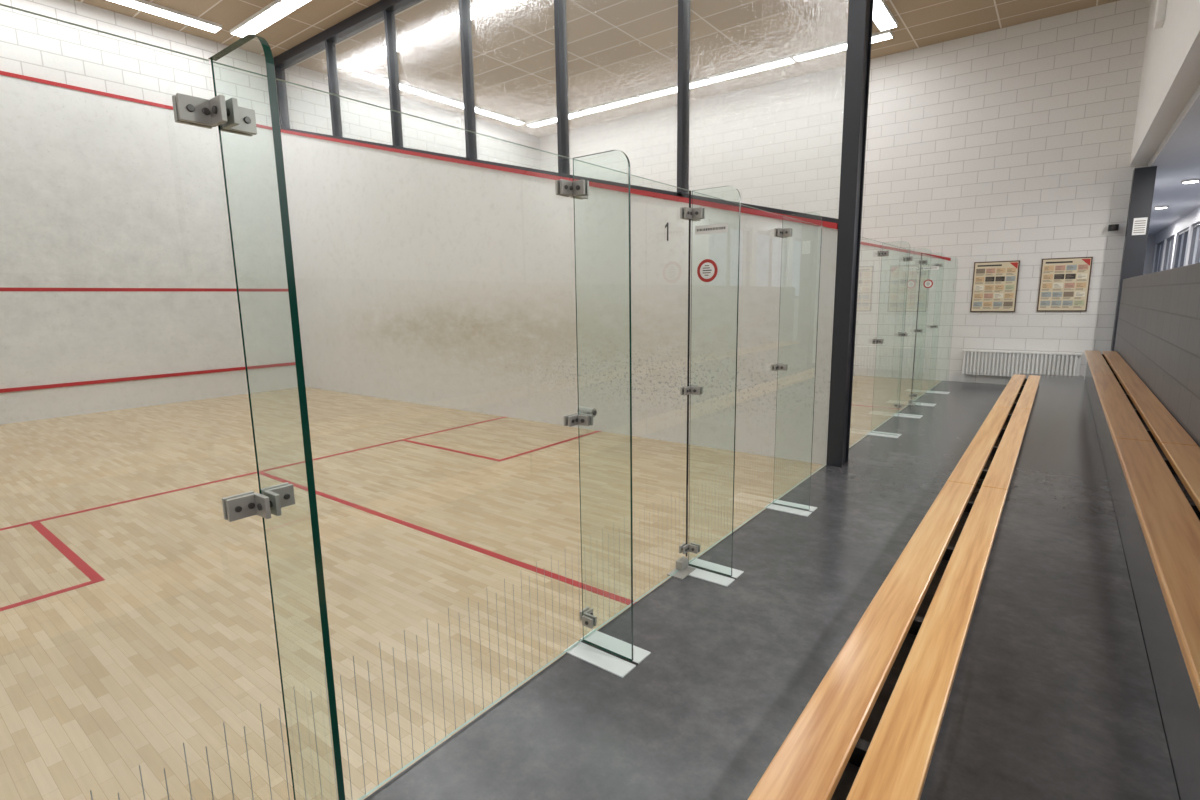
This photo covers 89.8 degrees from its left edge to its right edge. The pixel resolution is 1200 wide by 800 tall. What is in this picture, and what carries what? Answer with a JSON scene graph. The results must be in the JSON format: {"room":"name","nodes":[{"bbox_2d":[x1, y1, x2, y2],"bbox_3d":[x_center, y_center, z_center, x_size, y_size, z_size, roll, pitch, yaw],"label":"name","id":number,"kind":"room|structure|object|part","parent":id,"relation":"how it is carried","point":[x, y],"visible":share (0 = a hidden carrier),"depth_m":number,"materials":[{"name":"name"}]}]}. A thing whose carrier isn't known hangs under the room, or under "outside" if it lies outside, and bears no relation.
{"room":"sports hall","nodes":[
{"label":"sports hall","id":0,"kind":"room"},
{"bbox_2d":[0,0,539,169],"bbox_3d":[-6.296,-2.987,10.326,0.200,5.780,15.400,6,12,37],"label":"wall","id":1,"kind":"structure","parent":0,"point":[31,45],"depth_m":9.54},
{"bbox_2d":[0,71,297,424],"bbox_3d":[-5.524,-2.559,11.210,0.045,4.620,13.200,6,12,37],"label":"wall panel","id":2,"kind":"object","parent":1,"relation":"attached to","point":[118,291],"visible":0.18,"depth_m":9.11,"materials":[{"name":"paint"}]},
{"bbox_2d":[0,4,951,799],"bbox_3d":[2.215,-0.471,5.601,0.010,2.110,13.186,6,12,37],"label":"glass wall","id":3,"kind":"structure","parent":0,"point":[547,664],"depth_m":2.77,"materials":[{"name":"clear glass"}]},
{"bbox_3d":[-1.335,0.353,1.005,0.010,2.110,1.456,6,12,37],"label":"glass panel","id":4,"kind":"part","parent":3,"relation":"part of","materials":[{"name":"clear glass"}]},
{"bbox_2d":[172,93,294,521],"bbox_3d":[-0.879,-0.201,1.485,0.098,1.006,0.164,6,12,37],"label":"fitting","id":5,"kind":"object","parent":3,"relation":"attached to","point":[189,110],"visible":0.99,"depth_m":1.46,"materials":[{"name":"metal"}]},
{"bbox_3d":[-0.496,0.159,2.090,0.010,2.110,1.306,6,12,37],"label":"glass panel","id":6,"kind":"part","parent":3,"relation":"part of","materials":[{"name":"clear glass"}]},
{"bbox_2d":[90,419,827,799],"bbox_3d":[0.179,0.800,3.070,0.001,0.480,6.302,6,12,37],"label":"frit lines","id":7,"kind":"object","parent":3,"relation":"attached to","point":[821,419],"visible":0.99,"depth_m":2.12,"materials":[{"name":"grey paint"}]},
{"bbox_2d":[555,179,596,628],"bbox_3d":[-0.079,0.071,2.588,0.098,1.930,0.164,6,12,37],"label":"fitting","id":8,"kind":"object","parent":3,"relation":"attached to","point":[579,189],"visible":1,"depth_m":2.54,"materials":[{"name":"metal"}]},
{"bbox_3d":[0.200,-0.003,2.991,0.010,2.110,0.986,6,12,37],"label":"door panel","id":9,"kind":"part","parent":3,"relation":"part of","materials":[{"name":"clear glass"}]},
{"bbox_2d":[577,191,695,579],"bbox_3d":[0.223,0.000,3.001,0.103,2.120,0.936,7,12,38],"label":"hardware piece","id":10,"kind":"object","parent":3,"relation":"attached to","point":[682,566],"visible":0.89,"depth_m":3.40,"materials":[{"name":"metal"}]},
{"bbox_2d":[679,207,704,553],"bbox_3d":[0.520,-0.068,3.364,0.098,1.930,0.164,6,12,37],"label":"fitting","id":11,"kind":"object","parent":3,"relation":"attached to","point":[695,214],"visible":1,"depth_m":3.33,"materials":[{"name":"metal"}]},
{"bbox_3d":[0.895,-0.165,3.892,0.010,2.110,1.306,6,12,37],"label":"glass panel","id":12,"kind":"part","parent":3,"relation":"part of","materials":[{"name":"clear glass"}]},
{"bbox_2d":[770,228,791,370],"bbox_3d":[1.306,-0.711,4.314,0.098,1.000,0.164,6,12,37],"label":"fitting","id":13,"kind":"object","parent":3,"relation":"attached to","point":[778,232],"visible":1,"depth_m":4.22,"materials":[{"name":"metal"}]},
{"bbox_3d":[1.691,-0.349,4.923,0.010,2.110,1.316,6,12,37],"label":"glass panel","id":14,"kind":"part","parent":3,"relation":"part of","materials":[{"name":"clear glass"}]},
{"bbox_2d":[872,251,888,343],"bbox_3d":[3.091,-1.123,6.625,0.098,1.006,0.164,6,12,37],"label":"fitting","id":15,"kind":"object","parent":3,"relation":"attached to","point":[880,253],"visible":1,"depth_m":6.58,"materials":[{"name":"metal"}]},
{"bbox_2d":[849,355,943,446],"bbox_3d":[4.228,-0.140,8.312,0.001,0.480,6.482,6,12,37],"label":"frit lines","id":16,"kind":"object","parent":3,"relation":"attached to","point":[943,355],"visible":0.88,"depth_m":7.49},
{"bbox_2d":[894,256,912,407],"bbox_3d":[3.891,-0.851,7.728,0.098,1.930,0.164,6,12,37],"label":"fitting","id":17,"kind":"object","parent":3,"relation":"attached to","point":[905,258],"visible":1,"depth_m":7.69,"materials":[{"name":"metal"}]},
{"bbox_2d":[898,253,921,405],"bbox_3d":[4.206,-0.925,8.157,0.103,2.120,0.976,7,12,38],"label":"hardware piece","id":18,"kind":"object","parent":3,"relation":"attached to","point":[909,401],"visible":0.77,"depth_m":8.56,"materials":[{"name":"metal"}]},
{"bbox_2d":[909,260,927,396],"bbox_3d":[4.514,-0.996,8.535,0.098,1.930,0.164,6,12,37],"label":"fitting","id":19,"kind":"object","parent":3,"relation":"attached to","point":[920,261],"visible":1,"depth_m":8.50,"materials":[{"name":"metal"}]},
{"bbox_2d":[930,263,942,327],"bbox_3d":[5.300,-1.639,9.485,0.098,1.000,0.164,6,12,37],"label":"fitting","id":20,"kind":"object","parent":3,"relation":"attached to","point":[937,264],"visible":0.92,"depth_m":9.39,"materials":[{"name":"metal"}]},
{"bbox_3d":[5.746,-1.291,10.172,0.010,2.110,1.516,6,12,37],"label":"glass panel","id":21,"kind":"part","parent":3,"relation":"part of","materials":[{"name":"clear glass"}]},
{"bbox_2d":[0,375,1006,799],"bbox_3d":[3.439,-0.445,12.068,13.660,0.102,29.200,6,12,37],"label":"floor","id":22,"kind":"structure","parent":0,"point":[137,619],"depth_m":3.25,"materials":[{"name":"brown wood"}]},
{"bbox_2d":[564,629,650,677],"bbox_3d":[0.032,1.127,2.692,0.323,0.006,0.220,6,12,37],"label":"base plate","id":23,"kind":"object","parent":22,"relation":"on","point":[612,663],"visible":1,"depth_m":2.68,"materials":[{"name":"white metal"}]},
{"bbox_2d":[573,150,632,660],"bbox_3d":[0.016,0.079,2.516,0.274,2.108,0.013,6,12,37],"label":"fin","id":24,"kind":"object","parent":23,"relation":"on","point":[586,641],"visible":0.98,"depth_m":2.47,"materials":[{"name":"clear glass"}]},
{"bbox_2d":[688,558,743,586],"bbox_3d":[0.631,0.988,3.467,0.323,0.006,0.220,6,12,37],"label":"base plate","id":25,"kind":"object","parent":22,"relation":"on","point":[724,580],"visible":0.73,"depth_m":3.44,"materials":[{"name":"white metal"}]},
{"bbox_2d":[688,186,740,576],"bbox_3d":[0.615,-0.061,3.292,0.274,2.108,0.013,6,12,37],"label":"fin","id":26,"kind":"object","parent":25,"relation":"on","point":[722,186],"visible":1,"depth_m":3.26,"materials":[{"name":"clear glass"}]},
{"bbox_2d":[697,259,717,281],"bbox_3d":[0.570,-0.688,3.203,0.120,0.120,0.003,6,12,37],"label":"sticker","id":27,"kind":"object","parent":26,"relation":"attached to","point":[707,269],"visible":1,"depth_m":3.20,"materials":[{"name":"red"}]},
{"bbox_2d":[695,223,727,234],"bbox_3d":[0.583,-0.896,3.156,0.190,0.046,0.002,6,12,37],"label":"sticker","id":28,"kind":"object","parent":26,"relation":"attached to","point":[713,228],"visible":1,"depth_m":3.15,"materials":[{"name":"white paper"}]},
{"bbox_2d":[764,499,816,516],"bbox_3d":[1.424,0.803,4.494,0.323,0.006,0.220,6,12,37],"label":"base plate","id":29,"kind":"object","parent":22,"relation":"on","point":[803,512],"visible":1,"depth_m":4.48,"materials":[{"name":"white metal"}]},
{"bbox_2d":[773,212,821,509],"bbox_3d":[1.408,-0.245,4.318,0.274,2.108,0.013,6,12,37],"label":"fin","id":30,"kind":"object","parent":29,"relation":"on","point":[811,212],"visible":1,"depth_m":4.30,"materials":[{"name":"clear glass"}]},
{"bbox_2d":[826,0,873,466],"bbox_3d":[2.188,-2.251,5.180,0.140,5.780,0.220,6,12,37],"label":"steel column","id":31,"kind":"structure","parent":22,"relation":"on","point":[860,12],"depth_m":5.24,"materials":[{"name":"black metal"}]},
{"bbox_2d":[868,431,901,437],"bbox_3d":[3.210,0.389,6.805,0.323,0.006,0.220,6,12,37],"label":"base plate","id":32,"kind":"object","parent":22,"relation":"on","point":[876,433],"visible":0.99,"depth_m":6.79,"materials":[{"name":"white metal"}]},
{"bbox_2d":[871,241,909,434],"bbox_3d":[3.193,-0.659,6.630,0.274,2.108,0.017,6,12,37],"label":"fin","id":33,"kind":"object","parent":32,"relation":"on","point":[897,241],"visible":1,"depth_m":6.61,"materials":[{"name":"clear glass"}]},
{"bbox_2d":[892,413,922,418],"bbox_3d":[4.003,0.205,7.832,0.323,0.006,0.220,6,12,37],"label":"base plate","id":34,"kind":"object","parent":22,"relation":"on","point":[900,415],"visible":0.98,"depth_m":7.82,"materials":[{"name":"white metal"}]},
{"bbox_2d":[896,248,931,415],"bbox_3d":[3.986,-0.844,7.656,0.274,2.108,0.013,6,12,37],"label":"fin","id":35,"kind":"object","parent":34,"relation":"on","point":[919,248],"visible":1,"depth_m":7.65,"materials":[{"name":"clear glass"}]},
{"bbox_2d":[912,402,935,406],"bbox_3d":[4.626,0.060,8.639,0.323,0.006,0.220,6,12,37],"label":"base plate","id":36,"kind":"object","parent":22,"relation":"on","point":[917,403],"visible":0.82,"depth_m":8.60,"materials":[{"name":"white metal"}]},
{"bbox_2d":[912,252,944,403],"bbox_3d":[4.610,-0.988,8.463,0.274,2.108,0.013,6,12,37],"label":"fin","id":37,"kind":"object","parent":36,"relation":"on","point":[938,252],"visible":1,"depth_m":8.46,"materials":[{"name":"clear glass"}]},
{"bbox_2d":[923,279,932,287],"bbox_3d":[4.565,-1.616,8.374,0.120,0.120,0.003,6,12,37],"label":"sticker","id":38,"kind":"object","parent":37,"relation":"attached to","point":[927,284],"visible":0.96,"depth_m":8.38,"materials":[{"name":"red"}]},
{"bbox_2d":[923,266,938,269],"bbox_3d":[4.578,-1.824,8.327,0.190,0.046,0.002,6,12,37],"label":"sticker","id":39,"kind":"object","parent":37,"relation":"attached to","point":[932,267],"visible":0.98,"depth_m":8.32,"materials":[{"name":"white paper"}]},
{"bbox_2d":[926,390,949,393],"bbox_3d":[5.419,-0.124,9.665,0.323,0.006,0.220,6,12,37],"label":"base plate","id":40,"kind":"object","parent":22,"relation":"on","point":[939,392],"visible":0.99,"depth_m":9.63,"materials":[{"name":"white metal"}]},
{"bbox_2d":[928,257,957,391],"bbox_3d":[5.403,-1.173,9.489,0.274,2.108,0.013,6,12,37],"label":"fin","id":41,"kind":"object","parent":40,"relation":"on","point":[938,257],"visible":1,"depth_m":9.51,"materials":[{"name":"clear glass"}]},
{"bbox_2d":[831,373,1178,799],"bbox_3d":[2.490,0.787,3.515,0.773,0.330,14.298,6,12,37],"label":"platform","id":42,"kind":"object","parent":22,"relation":"on","point":[1052,696],"visible":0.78,"depth_m":2.05,"materials":[{"name":"grey concrete"}]},
{"bbox_2d":[748,374,1040,799],"bbox_3d":[2.257,0.560,3.621,0.315,0.090,12.344,6,12,37],"label":"wooden bench","id":43,"kind":"object","parent":42,"relation":"on","point":[811,761],"visible":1,"depth_m":1.93,"materials":[{"name":"brown wood"}]},
{"bbox_2d":[1111,166,1156,350],"bbox_3d":[7.878,-1.711,8.948,0.240,3.300,0.240,6,12,37],"label":"steel column","id":44,"kind":"structure","parent":22,"relation":"on","point":[1143,179],"depth_m":8.73,"materials":[{"name":"black metal"}]},
{"bbox_2d":[1132,217,1147,234],"bbox_3d":[7.802,-2.511,8.704,0.150,0.240,0.010,6,12,37],"label":"notice sheet","id":45,"kind":"object","parent":44,"relation":"attached to","point":[1139,224],"visible":1,"depth_m":8.70,"materials":[{"name":"white paper"}]},
{"bbox_2d":[1085,362,1199,799],"bbox_3d":[2.784,0.679,3.014,0.273,0.700,13.898,6,12,37],"label":"seating riser","id":46,"kind":"object","parent":22,"relation":"on","point":[1179,709],"visible":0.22,"depth_m":1.94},
{"bbox_2d":[1085,350,1199,707],"bbox_3d":[2.860,0.263,3.103,0.326,0.090,12.344,6,12,37],"label":"wooden bench","id":47,"kind":"object","parent":46,"relation":"on","point":[1170,524],"visible":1,"depth_m":2.43,"materials":[{"name":"brown wood"}]},
{"bbox_3d":[-0.761,1.311,1.665,0.323,0.006,0.220,6,12,37],"label":"base plate","id":48,"kind":"object","parent":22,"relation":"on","visible":0},
{"bbox_2d":[208,34,344,799],"bbox_3d":[-0.777,0.263,1.489,0.274,2.108,0.017,6,12,37],"label":"fin","id":49,"kind":"object","parent":48,"relation":"on","point":[271,79],"visible":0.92,"depth_m":1.39,"materials":[{"name":"clear glass"}]},
{"bbox_2d":[281,132,837,464],"bbox_3d":[-1.732,-2.091,8.237,9.727,4.570,0.200,6,12,37],"label":"wall","id":50,"kind":"structure","parent":0,"point":[419,280],"depth_m":7.41,"materials":[{"name":"paint"}]},
{"bbox_2d":[280,129,837,228],"bbox_3d":[-1.736,-3.161,8.048,9.697,2.482,0.240,6,12,37],"label":"trim","id":51,"kind":"structure","parent":50,"relation":"attached to","point":[832,225],"depth_m":6.62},
{"bbox_2d":[273,0,837,222],"bbox_3d":[-1.763,-3.761,7.949,9.727,3.600,0.180,6,12,37],"label":"frame","id":52,"kind":"object","parent":51,"relation":"on","point":[385,10],"visible":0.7,"depth_m":7.82,"materials":[{"name":"metal"}]},
{"bbox_2d":[76,0,1119,136],"bbox_3d":[-1.497,-5.347,6.195,12.370,0.100,15.800,6,12,37],"label":"ceiling","id":53,"kind":"structure","parent":0,"point":[617,49],"depth_m":9.90,"materials":[{"name":"wood"}]},
{"bbox_2d":[109,0,310,36],"bbox_3d":[-3.922,-5.062,5.185,8.410,0.056,5.060,6,12,37],"label":"ceiling light frame","id":54,"kind":"object","parent":53,"relation":"attached to","point":[276,10],"depth_m":8.81,"materials":[{"name":"white plastic"}]},
{"bbox_2d":[339,0,897,127],"bbox_3d":[0.072,-5.990,10.356,8.410,0.056,5.060,6,12,37],"label":"ceiling light frame","id":55,"kind":"object","parent":53,"relation":"attached to","point":[883,18],"depth_m":10.70,"materials":[{"name":"white plastic"}]},
{"bbox_2d":[539,0,1150,384],"bbox_3d":[3.268,-3.545,12.793,12.370,5.780,0.200,6,12,37],"label":"wall","id":56,"kind":"structure","parent":0,"point":[1015,142],"depth_m":10.46,"materials":[{"name":"white brick"}]},
{"bbox_2d":[860,242,950,260],"bbox_3d":[2.305,-4.106,13.296,9.677,2.490,0.020,6,12,37],"label":"trim","id":57,"kind":"structure","parent":56,"relation":"attached to","point":[862,243],"depth_m":11.02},
{"bbox_2d":[970,260,1019,311],"bbox_3d":[6.726,-1.930,10.264,0.650,0.850,0.030,6,12,37],"label":"framed poster","id":58,"kind":"object","parent":56,"relation":"attached to","point":[995,283],"visible":1,"depth_m":10.25,"materials":[{"name":"paper"}]},
{"bbox_2d":[962,349,1081,376],"bbox_3d":[7.087,-0.527,10.167,1.680,0.585,0.139,6,12,37],"label":"panel radiator","id":59,"kind":"object","parent":56,"relation":"attached to","point":[975,362],"visible":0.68,"depth_m":10.13,"materials":[{"name":"metal"}]},
{"bbox_2d":[1037,257,1092,310],"bbox_3d":[7.476,-1.856,9.698,0.645,0.850,0.030,6,12,37],"label":"framed poster","id":60,"kind":"object","parent":56,"relation":"attached to","point":[1064,284],"visible":1,"depth_m":9.68,"materials":[{"name":"paper"}]},
{"bbox_2d":[1108,224,1118,230],"bbox_3d":[7.834,-2.628,9.188,0.120,0.090,0.180,6,12,37],"label":"security camera","id":61,"kind":"object","parent":56,"relation":"attached to","point":[1114,227],"visible":1,"depth_m":9.13,"materials":[{"name":"black plastic"}]},
{"bbox_2d":[1143,234,1155,274],"bbox_3d":[16.952,-3.688,19.554,1.690,3.420,0.200,6,12,37],"label":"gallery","id":62,"kind":"object","parent":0,"point":[1150,247],"depth_m":18.98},
{"bbox_2d":[1114,263,1199,446],"bbox_3d":[2.942,0.195,2.804,0.140,1.720,13.900,6,12,37],"label":"wall","id":63,"kind":"structure","parent":0,"point":[1158,331],"depth_m":4.29,"materials":[{"name":"brick"}]},
{"bbox_2d":[1130,0,1199,164],"bbox_3d":[3.365,-3.596,2.754,0.200,2.360,15.400,6,12,37],"label":"wall","id":64,"kind":"structure","parent":0,"point":[1170,75],"depth_m":6.31,"materials":[{"name":"white paint"}]},
{"bbox_2d":[1154,0,1166,28],"bbox_3d":[6.264,-4.347,6.729,0.078,0.280,0.250,6,12,37],"label":"wall speaker","id":65,"kind":"object","parent":64,"relation":"attached to","point":[1160,11],"visible":1,"depth_m":6.65,"materials":[{"name":"plastic"}]},
{"bbox_2d":[1148,84,1199,234],"bbox_3d":[8.232,-3.268,7.860,1.490,0.120,29.200,6,12,37],"label":"ceiling","id":66,"kind":"structure","parent":0,"point":[1176,159],"depth_m":8.74,"materials":[{"name":"white paint"}]},
{"bbox_2d":[1153,206,1168,208],"bbox_3d":[11.781,-4.043,12.637,0.240,0.038,0.240,6,12,37],"label":"recessed light","id":67,"kind":"object","parent":66,"relation":"in","point":[1156,207],"visible":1,"depth_m":12.58,"materials":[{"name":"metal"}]},
{"bbox_2d":[1181,179,1199,183],"bbox_3d":[9.481,-3.509,9.660,0.240,0.038,0.240,6,12,37],"label":"recessed light","id":68,"kind":"object","parent":66,"relation":"in","point":[1188,180],"visible":1,"depth_m":9.61,"materials":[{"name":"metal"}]},
{"bbox_2d":[1151,206,1199,272],"bbox_3d":[8.710,-1.510,7.678,0.200,3.300,29.000,6,12,37],"label":"wall","id":69,"kind":"structure","parent":0,"point":[1192,218],"depth_m":15.16,"materials":[{"name":"paint"}]},
{"bbox_2d":[1154,241,1163,271],"bbox_3d":[16.621,-3.940,17.883,0.060,1.480,1.950,6,12,37],"label":"window","id":70,"kind":"structure","parent":69,"relation":"in","point":[1160,245],"depth_m":18.23,"materials":[{"name":"clear glass"}]},
{"bbox_2d":[1163,235,1174,269],"bbox_3d":[15.289,-3.631,16.159,0.060,1.480,1.950,6,12,37],"label":"window","id":71,"kind":"structure","parent":69,"relation":"in","point":[1170,241],"depth_m":16.45,"materials":[{"name":"clear glass"}]},
{"bbox_2d":[1174,228,1188,267],"bbox_3d":[13.958,-3.321,14.435,0.060,1.480,1.950,6,12,37],"label":"window","id":72,"kind":"structure","parent":69,"relation":"in","point":[1183,235],"depth_m":14.70,"materials":[{"name":"clear glass"}]},
{"bbox_2d":[1188,222,1199,264],"bbox_3d":[12.626,-3.012,12.711,0.060,1.480,1.950,6,12,37],"label":"window","id":73,"kind":"structure","parent":69,"relation":"in","point":[1194,255],"depth_m":13.12,"materials":[{"name":"clear glass"}]}
]}

